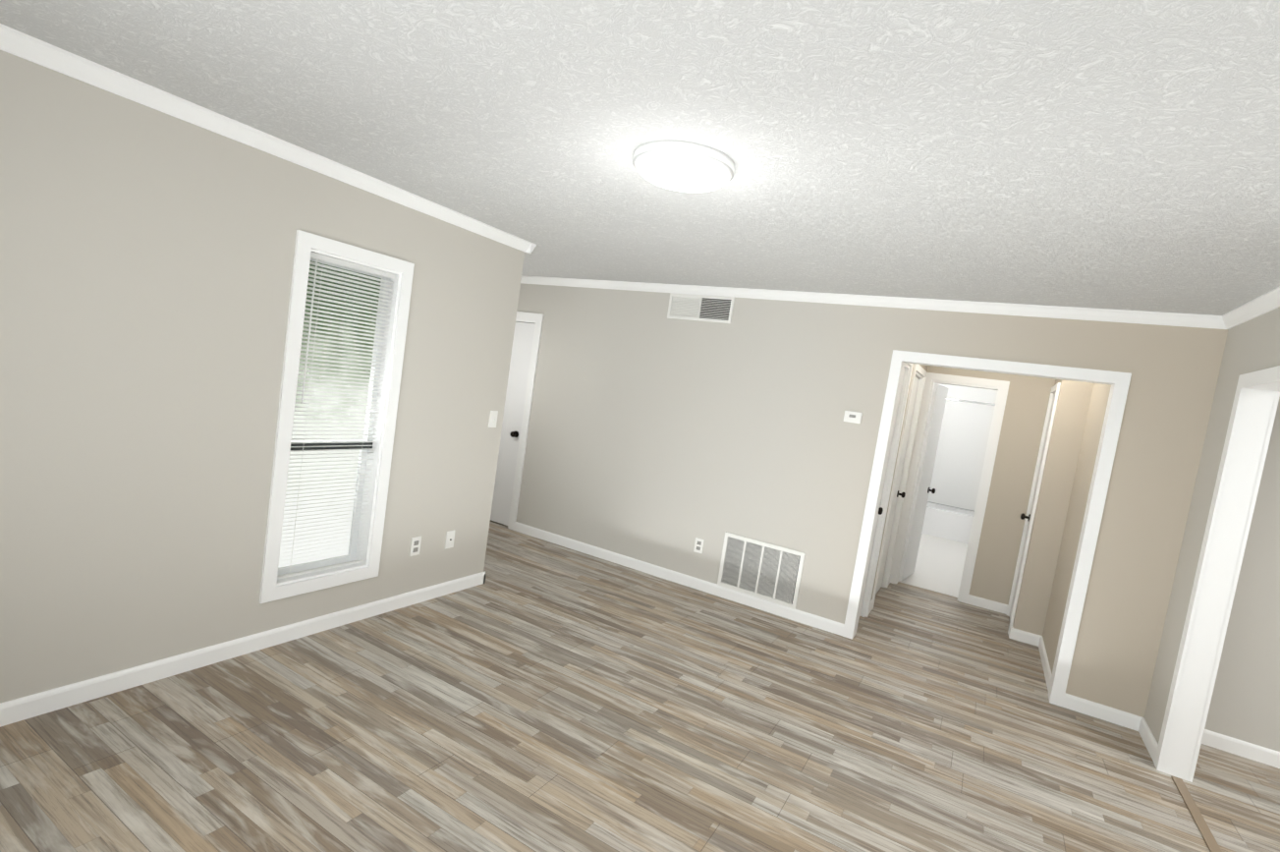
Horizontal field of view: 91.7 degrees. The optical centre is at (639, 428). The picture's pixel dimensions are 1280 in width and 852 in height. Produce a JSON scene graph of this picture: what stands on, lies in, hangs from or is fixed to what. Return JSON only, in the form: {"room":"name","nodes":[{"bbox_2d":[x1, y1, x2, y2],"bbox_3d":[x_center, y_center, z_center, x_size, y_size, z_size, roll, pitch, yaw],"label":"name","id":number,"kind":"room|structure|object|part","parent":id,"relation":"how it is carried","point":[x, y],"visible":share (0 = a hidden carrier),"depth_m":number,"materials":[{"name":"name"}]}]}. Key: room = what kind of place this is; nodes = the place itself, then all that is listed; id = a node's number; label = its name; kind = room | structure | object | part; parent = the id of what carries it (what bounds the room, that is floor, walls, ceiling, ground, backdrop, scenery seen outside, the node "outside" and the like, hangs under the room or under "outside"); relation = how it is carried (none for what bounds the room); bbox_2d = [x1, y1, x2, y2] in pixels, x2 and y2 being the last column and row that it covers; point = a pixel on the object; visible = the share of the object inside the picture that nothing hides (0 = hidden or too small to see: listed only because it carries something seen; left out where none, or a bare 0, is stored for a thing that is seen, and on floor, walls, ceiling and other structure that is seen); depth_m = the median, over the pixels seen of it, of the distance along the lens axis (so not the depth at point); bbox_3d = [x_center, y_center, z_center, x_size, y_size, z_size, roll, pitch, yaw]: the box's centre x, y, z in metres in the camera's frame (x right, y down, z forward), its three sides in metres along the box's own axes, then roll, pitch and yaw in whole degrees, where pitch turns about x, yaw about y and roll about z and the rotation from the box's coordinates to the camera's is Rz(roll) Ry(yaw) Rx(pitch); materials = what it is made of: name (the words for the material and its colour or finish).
{"room":"empty living room","nodes":[
{"label":"empty living room","id":0,"kind":"room"},
{"bbox_2d":[0,50,524,703],"bbox_3d":[-2.024,-0.112,2.688,0.150,2.440,4.020,11,5,29],"label":"wall","id":1,"kind":"structure","parent":0,"point":[145,264],"depth_m":2.61,"materials":[{"name":"grey paint"}]},
{"bbox_2d":[0,570,485,726],"bbox_3d":[-2.087,1.063,2.805,0.014,0.086,3.894,11,5,29],"label":"baseboard","id":2,"kind":"structure","parent":1,"relation":"attached to","point":[59,696],"depth_m":2.89,"materials":[{"name":"white wood"}]},
{"bbox_2d":[0,23,536,254],"bbox_3d":[-1.710,-1.266,2.645,0.052,0.066,3.902,11,5,29],"label":"crown molding","id":3,"kind":"structure","parent":1,"relation":"attached to","point":[41,53],"depth_m":2.57,"materials":[{"name":"white wood"}]},
{"bbox_2d":[259,229,414,603],"bbox_3d":[-1.653,-0.051,3.345,0.167,1.833,0.676,11,5,29],"label":"window","id":4,"kind":"structure","parent":1,"relation":"in","point":[272,587],"depth_m":3.40,"materials":[{"name":"white"}]},
{"bbox_2d":[277,252,395,579],"bbox_3d":[-1.618,-0.049,3.325,0.038,1.659,0.504,11,5,29],"label":"left window blind slats","id":5,"kind":"structure","parent":4,"relation":"attached to","point":[329,259],"depth_m":3.29,"materials":[{"name":"white plastic"}]},
{"bbox_2d":[409,536,421,556],"bbox_3d":[-1.407,0.735,3.897,0.008,0.116,0.072,11,5,29],"label":"electrical outlet","id":6,"kind":"object","parent":1,"relation":"attached to","point":[416,545],"visible":1,"depth_m":3.89,"materials":[{"name":"white plastic"}]},
{"bbox_2d":[445,530,455,549],"bbox_3d":[-1.264,0.737,4.143,0.014,0.116,0.072,11,5,29],"label":"jack","id":7,"kind":"object","parent":1,"relation":"attached to","point":[450,538],"visible":1,"depth_m":4.14,"materials":[{"name":"white plastic"}]},
{"bbox_2d":[488,410,498,427],"bbox_3d":[-1.015,-0.069,4.307,0.016,0.116,0.072,11,5,29],"label":"light switch","id":8,"kind":"object","parent":1,"relation":"attached to","point":[492,421],"visible":1,"depth_m":4.30,"materials":[{"name":"white plastic"}]},
{"bbox_2d":[0,519,1279,851],"bbox_3d":[2.235,1.653,4.630,10.400,0.100,11.900,11,5,29],"label":"floor","id":9,"kind":"structure","parent":0,"point":[534,695],"depth_m":2.81,"materials":[{"name":"beige laminate"}]},
{"bbox_2d":[1170,775,1222,851],"bbox_3d":[2.204,1.781,2.220,0.044,0.007,2.220,11,5,29],"label":"threshold strip","id":10,"kind":"object","parent":9,"relation":"on","point":[1202,826],"visible":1,"depth_m":2.86,"materials":[{"name":"brown wood"}]},
{"bbox_2d":[0,0,1279,315],"bbox_3d":[2.604,-0.853,4.435,10.400,0.100,11.900,11,5,29],"label":"ceiling","id":11,"kind":"structure","parent":0,"point":[1104,153],"depth_m":1.95,"materials":[{"name":"white paint"}]},
{"bbox_2d":[632,140,735,192],"bbox_3d":[0.159,-0.953,2.317,0.380,0.090,0.380,11,5,29],"label":"ceiling light fixture","id":12,"kind":"object","parent":11,"relation":"attached to","point":[684,166],"visible":1,"depth_m":2.20,"materials":[{"name":"white glass"}]},
{"bbox_2d":[515,282,1228,717],"bbox_3d":[0.589,0.087,5.085,6.220,2.440,0.110,11,5,29],"label":"wall","id":13,"kind":"structure","parent":0,"point":[655,436],"depth_m":4.69,"materials":[{"name":"paint"}]},
{"bbox_2d":[490,321,535,525],"bbox_3d":[-1.472,-0.089,6.206,0.766,1.993,0.101,11,5,29],"label":"door","id":14,"kind":"structure","parent":13,"relation":"in","point":[513,417],"depth_m":6.10,"materials":[{"name":"white wood"}]},
{"bbox_3d":[-1.225,0.049,6.045,0.064,0.064,0.066,11,5,29],"label":"alcove door knob","id":15,"kind":"part","parent":14,"relation":"part of","materials":[{"name":"black metal"}]},
{"bbox_2d":[507,311,544,530],"bbox_3d":[-1.448,-0.130,6.233,0.954,2.100,0.128,11,5,29],"label":"door frame","id":16,"kind":"structure","parent":13,"relation":"attached to","point":[538,317],"depth_m":5.96,"materials":[{"name":"white wood"}]},
{"bbox_2d":[513,521,844,635],"bbox_3d":[0.132,1.199,5.266,3.136,0.086,0.014,11,5,29],"label":"baseboard","id":17,"kind":"structure","parent":13,"relation":"attached to","point":[822,623],"depth_m":5.10,"materials":[{"name":"white wood"}]},
{"bbox_2d":[693,537,704,553],"bbox_3d":[0.480,0.951,5.073,0.072,0.116,0.008,11,5,29],"label":"electrical outlet","id":18,"kind":"object","parent":13,"relation":"attached to","point":[698,544],"visible":1,"depth_m":5.07,"materials":[{"name":"white plastic"}]},
{"bbox_2d":[667,292,734,323],"bbox_3d":[0.490,-0.990,5.076,0.575,0.207,0.014,11,5,29],"label":"air vent","id":19,"kind":"object","parent":13,"relation":"in","point":[710,308],"visible":1,"depth_m":5.07,"materials":[{"name":"white plastic"}]},
{"bbox_2d":[717,531,805,609],"bbox_3d":[0.927,1.087,4.814,0.642,0.432,0.016,11,5,29],"label":"air vent","id":20,"kind":"object","parent":13,"relation":"in","point":[766,571],"visible":1,"depth_m":4.80,"materials":[{"name":"white plastic"}]},
{"bbox_2d":[843,410,862,423],"bbox_3d":[1.532,-0.086,4.472,0.118,0.080,0.026,11,5,29],"label":"thermostat","id":21,"kind":"object","parent":13,"relation":"attached to","point":[852,417],"visible":0.98,"depth_m":4.46,"materials":[{"name":"white plastic"}]},
{"bbox_2d":[520,275,1218,328],"bbox_3d":[0.739,-1.081,4.913,5.960,0.066,0.052,11,5,29],"label":"crown molding","id":22,"kind":"structure","parent":13,"relation":"attached to","point":[1052,311],"depth_m":4.26,"materials":[{"name":"white wood"}]},
{"bbox_2d":[842,349,1131,707],"bbox_3d":[2.331,0.577,4.396,1.401,2.085,0.672,11,5,29],"label":"door frame","id":23,"kind":"structure","parent":13,"relation":"attached to","point":[1120,380],"depth_m":3.98,"materials":[{"name":"white wood"}]},
{"bbox_2d":[1062,692,1139,729],"bbox_3d":[2.784,1.707,3.758,0.370,0.086,0.014,11,5,29],"label":"baseboard","id":24,"kind":"structure","parent":13,"relation":"attached to","point":[1095,709],"depth_m":3.75,"materials":[{"name":"white wood"}]},
{"bbox_2d":[871,363,928,599],"bbox_3d":[2.150,0.300,5.307,0.110,2.440,1.820,11,5,29],"label":"wall","id":25,"kind":"structure","parent":0,"point":[923,366],"depth_m":5.13,"materials":[{"name":"beige paint"}]},
{"bbox_2d":[859,368,904,615],"bbox_3d":[1.840,0.512,4.745,0.100,1.993,0.394,11,5,29],"label":"hall door","id":26,"kind":"structure","parent":25,"relation":"in","point":[882,490],"depth_m":4.88,"materials":[{"name":"white wood"}]},
{"bbox_3d":[1.760,0.602,4.600,0.066,0.064,0.064,11,5,29],"label":"louvered hall door knob","id":27,"kind":"part","parent":26,"relation":"part of","materials":[{"name":"black metal"}]},
{"bbox_2d":[875,376,919,594],"bbox_3d":[2.289,0.517,5.537,0.101,1.993,0.732,11,5,29],"label":"hall door","id":28,"kind":"structure","parent":25,"relation":"in","point":[898,479],"depth_m":5.70,"materials":[{"name":"white wood"}]},
{"bbox_3d":[2.438,0.609,5.793,0.066,0.064,0.064,11,5,29],"label":"hall door knob","id":29,"kind":"part","parent":28,"relation":"part of","materials":[{"name":"black metal"}]},
{"bbox_2d":[871,364,926,609],"bbox_3d":[2.264,0.478,5.551,0.128,2.085,0.890,11,5,29],"label":"door frame","id":30,"kind":"structure","parent":25,"relation":"attached to","point":[919,369],"depth_m":5.81,"materials":[{"name":"white wood"}]},
{"bbox_2d":[868,573,1051,690],"bbox_3d":[2.555,1.572,5.064,1.240,0.086,1.830,11,5,29],"label":"baseboard","id":31,"kind":"structure","parent":25,"relation":"attached to","point":[1026,637],"depth_m":4.97,"materials":[{"name":"white wood"}]},
{"bbox_2d":[898,533,968,597],"bbox_3d":[3.552,1.531,8.012,1.520,0.004,4.059,11,5,29],"label":"floor","id":32,"kind":"structure","parent":0,"point":[939,565],"depth_m":7.18,"materials":[{"name":"white"}]},
{"bbox_2d":[921,500,974,543],"bbox_3d":[4.389,1.343,9.420,1.514,0.396,0.755,11,5,29],"label":"bathtub","id":33,"kind":"object","parent":32,"relation":"on","point":[948,522],"visible":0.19,"depth_m":8.98,"materials":[{"name":"white plastic"}]},
{"bbox_2d":[927,383,997,510],"bbox_3d":[4.758,0.341,9.731,1.520,2.440,0.110,11,5,29],"label":"wall","id":34,"kind":"structure","parent":0,"point":[964,435],"depth_m":9.56,"materials":[{"name":"white paint"}]},
{"bbox_2d":[927,365,1055,604],"bbox_3d":[3.205,0.416,5.817,1.460,2.440,0.110,11,5,29],"label":"wall","id":35,"kind":"structure","parent":0,"point":[1017,454],"depth_m":5.66,"materials":[{"name":"beige paint"}]},
{"bbox_2d":[898,383,947,580],"bbox_3d":[2.939,0.549,6.357,0.101,1.993,0.530,12,5,36],"label":"bathroom door","id":36,"kind":"structure","parent":35,"relation":"in","point":[924,473],"depth_m":6.29,"materials":[{"name":"white wood"}]},
{"bbox_3d":[3.056,0.644,6.510,0.066,0.064,0.064,12,5,36],"label":"bathroom door knob","id":37,"kind":"part","parent":36,"relation":"part of","materials":[{"name":"black metal"}]},
{"bbox_2d":[890,372,1009,603],"bbox_3d":[2.940,0.541,5.957,0.710,2.095,0.128,11,5,29],"label":"door frame","id":38,"kind":"structure","parent":35,"relation":"attached to","point":[988,471],"depth_m":5.82,"materials":[{"name":"white wood"}]},
{"bbox_2d":[1012,379,1093,635],"bbox_3d":[3.328,0.507,4.884,0.310,2.440,0.110,11,5,29],"label":"wall","id":39,"kind":"structure","parent":0,"point":[1056,487],"depth_m":4.87,"materials":[{"name":"beige paint"}]},
{"bbox_2d":[1042,383,1111,673],"bbox_3d":[3.123,0.520,4.322,0.110,2.440,1.070,11,5,29],"label":"wall","id":40,"kind":"structure","parent":0,"point":[1077,508],"depth_m":4.39,"materials":[{"name":"beige paint"}]},
{"bbox_2d":[1144,307,1279,743],"bbox_3d":[1.866,0.575,1.229,0.110,2.440,5.330,11,5,29],"label":"wall","id":41,"kind":"structure","parent":0,"point":[1252,345],"depth_m":3.37,"materials":[{"name":"grey paint"}]},
{"bbox_2d":[1135,716,1158,762],"bbox_3d":[2.851,1.739,3.480,0.014,0.086,0.430,11,5,29],"label":"baseboard","id":42,"kind":"structure","parent":41,"relation":"attached to","point":[1141,726],"depth_m":3.50,"materials":[{"name":"white wood"}]},
{"bbox_2d":[1153,365,1279,781],"bbox_3d":[2.351,0.758,2.143,0.144,2.080,2.400,11,5,29],"label":"door frame","id":43,"kind":"structure","parent":41,"relation":"attached to","point":[1232,518],"depth_m":3.13,"materials":[{"name":"white wood"}]},
{"bbox_2d":[1214,285,1279,329],"bbox_3d":[1.981,-0.609,1.199,0.052,0.066,5.160,11,5,29],"label":"crown molding","id":44,"kind":"structure","parent":41,"relation":"attached to","point":[1269,301],"depth_m":3.11,"materials":[{"name":"white wood"}]},
{"bbox_2d":[1204,396,1279,751],"bbox_3d":[4.898,0.901,2.784,3.680,2.440,0.110,11,5,29],"label":"wall","id":45,"kind":"structure","parent":0,"point":[1245,703],"depth_m":3.52,"materials":[{"name":"grey paint"}]},
{"bbox_2d":[1201,728,1279,768],"bbox_3d":[4.653,2.054,2.844,3.560,0.086,0.014,11,5,29],"label":"baseboard","id":46,"kind":"structure","parent":45,"relation":"attached to","point":[1248,750],"depth_m":3.53,"materials":[{"name":"white wood"}]},
{"bbox_3d":[3.057,0.196,8.363,0.110,2.440,4.170,11,5,29],"label":"wall","id":47,"kind":"structure","parent":0,"visible":0},
{"bbox_2d":[946,397,995,405],"bbox_3d":[4.484,-0.433,8.989,1.512,0.025,0.025,11,5,29],"label":"rail","id":48,"kind":"object","parent":47,"relation":"attached to","point":[970,401],"visible":0.32,"depth_m":8.85,"materials":[{"name":"silver metal"}]},
{"bbox_3d":[3.427,0.492,5.259,0.110,2.440,0.640,11,5,29],"label":"wall","id":49,"kind":"structure","parent":0,"visible":0},
{"bbox_2d":[1009,394,1055,619],"bbox_3d":[3.333,0.689,5.300,0.101,1.993,0.512,11,5,29],"label":"hall door","id":50,"kind":"structure","parent":49,"relation":"in","point":[1031,505],"depth_m":5.44,"materials":[{"name":"white wood"}]},
{"bbox_3d":[3.397,0.775,5.477,0.066,0.064,0.064,11,5,29],"label":"hall door knob","id":51,"kind":"part","parent":50,"relation":"part of","materials":[{"name":"black metal"}]},
{"bbox_2d":[1006,382,1060,634],"bbox_3d":[3.388,0.668,5.269,0.131,2.080,0.660,11,5,29],"label":"door frame","id":52,"kind":"structure","parent":49,"relation":"attached to","point":[1055,388],"depth_m":5.09,"materials":[{"name":"white wood"}]},
{"label":"outside","id":53,"kind":"structure","parent":0,"visible":0},
{"bbox_2d":[278,260,381,567],"bbox_3d":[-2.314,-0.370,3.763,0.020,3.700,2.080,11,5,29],"label":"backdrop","id":54,"kind":"structure","parent":53,"point":[313,541],"depth_m":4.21,"materials":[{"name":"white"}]}
]}

